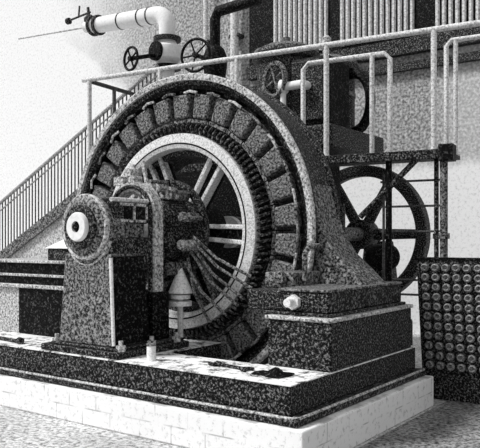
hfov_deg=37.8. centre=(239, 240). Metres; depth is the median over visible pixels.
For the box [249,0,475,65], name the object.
window
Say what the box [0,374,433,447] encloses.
plinth
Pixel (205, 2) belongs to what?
pipe
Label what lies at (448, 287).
panel
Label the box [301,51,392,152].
handrail
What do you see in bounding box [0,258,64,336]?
block
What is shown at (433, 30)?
handrail
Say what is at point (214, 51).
valve
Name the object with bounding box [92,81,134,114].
handrail
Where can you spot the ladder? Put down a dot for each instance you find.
(383, 181)
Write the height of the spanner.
0.026 m
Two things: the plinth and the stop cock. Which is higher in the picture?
the stop cock
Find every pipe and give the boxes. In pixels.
[18,6,180,43]
[202,0,209,73]
[229,0,243,80]
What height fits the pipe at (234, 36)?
8.000 m
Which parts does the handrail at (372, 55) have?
post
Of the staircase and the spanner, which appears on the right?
the spanner
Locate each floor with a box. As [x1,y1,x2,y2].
[0,334,445,447]
[359,400,479,447]
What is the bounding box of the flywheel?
[340,165,430,291]
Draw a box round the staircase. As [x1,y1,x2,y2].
[0,64,160,258]
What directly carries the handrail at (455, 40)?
on the gallery
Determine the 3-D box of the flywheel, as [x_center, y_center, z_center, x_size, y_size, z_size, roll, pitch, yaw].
[1.652,-0.090,9.467,1.860,1.860,0.280,0,0,36]
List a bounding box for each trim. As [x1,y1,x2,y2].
[246,26,479,88]
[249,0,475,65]
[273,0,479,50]
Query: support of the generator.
on the block at (329, 345)
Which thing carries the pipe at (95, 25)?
attached to the valve at (165, 52)
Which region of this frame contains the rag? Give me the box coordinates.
[251,367,294,377]
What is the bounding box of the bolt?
[0,336,23,343]
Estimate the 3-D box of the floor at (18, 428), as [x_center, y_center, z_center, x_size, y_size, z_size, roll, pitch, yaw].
[-5.861,1.500,9.215,28.000,0.200,12.800,0,0,36]
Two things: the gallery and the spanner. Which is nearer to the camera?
the spanner
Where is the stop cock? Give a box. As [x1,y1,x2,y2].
[65,6,91,24]
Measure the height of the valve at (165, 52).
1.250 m
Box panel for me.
[415,257,479,403]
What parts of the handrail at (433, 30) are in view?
post, post, post, rail, post, post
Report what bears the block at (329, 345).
on the base
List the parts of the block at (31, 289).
panel, moulding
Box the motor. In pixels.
[365,244,399,280]
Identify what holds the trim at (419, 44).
attached to the wall
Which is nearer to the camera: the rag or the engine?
the rag
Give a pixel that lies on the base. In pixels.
(181, 377)
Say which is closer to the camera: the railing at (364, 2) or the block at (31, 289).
the block at (31, 289)
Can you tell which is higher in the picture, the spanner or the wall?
the wall
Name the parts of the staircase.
rail, panel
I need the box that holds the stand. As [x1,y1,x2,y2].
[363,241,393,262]
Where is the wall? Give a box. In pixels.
[0,0,479,333]
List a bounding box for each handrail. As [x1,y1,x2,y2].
[82,20,479,156]
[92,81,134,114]
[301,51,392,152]
[444,34,479,155]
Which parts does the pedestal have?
sole plate, casing, column plate, opening frame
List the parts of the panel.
knob, knob, knob, knob, knob, knob, knob, knob, knob, knob, knob, knob, knob, knob, knob, knob, knob, knob, knob, knob, knob, knob, knob, knob, knob, knob, knob, knob, knob, knob, knob, knob, knob, knob, knob, knob, knob, knob, knob, knob, knob, knob, knob, knob, knob, knob, knob, knob, knob, knob, knob, knob, knob, knob, knob, knob, knob, knob, knob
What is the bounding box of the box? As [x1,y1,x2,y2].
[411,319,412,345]
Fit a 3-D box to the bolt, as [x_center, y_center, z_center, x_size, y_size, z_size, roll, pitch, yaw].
[-2.085,0.868,6.246,0.502,0.060,0.052,0,0,41]
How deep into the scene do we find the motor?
7.32 m
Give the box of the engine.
[176,35,383,302]
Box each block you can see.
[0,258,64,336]
[265,304,412,372]
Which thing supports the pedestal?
on the base
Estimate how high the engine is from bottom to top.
4.030 m
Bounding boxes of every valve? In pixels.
[123,39,181,78]
[180,0,261,77]
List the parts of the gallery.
support post, support post, support post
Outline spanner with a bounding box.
[208,361,254,371]
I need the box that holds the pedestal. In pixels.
[41,182,188,359]
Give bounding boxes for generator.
[76,73,405,364]
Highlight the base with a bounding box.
[0,330,424,427]
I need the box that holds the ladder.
[380,174,439,295]
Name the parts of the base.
plate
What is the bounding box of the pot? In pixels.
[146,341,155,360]
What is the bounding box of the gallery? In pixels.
[175,143,459,280]
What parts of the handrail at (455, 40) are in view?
post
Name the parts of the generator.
brush arm, brush arm, brush arm, brush arm, brush arm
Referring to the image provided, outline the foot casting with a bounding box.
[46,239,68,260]
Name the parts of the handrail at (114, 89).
rail, post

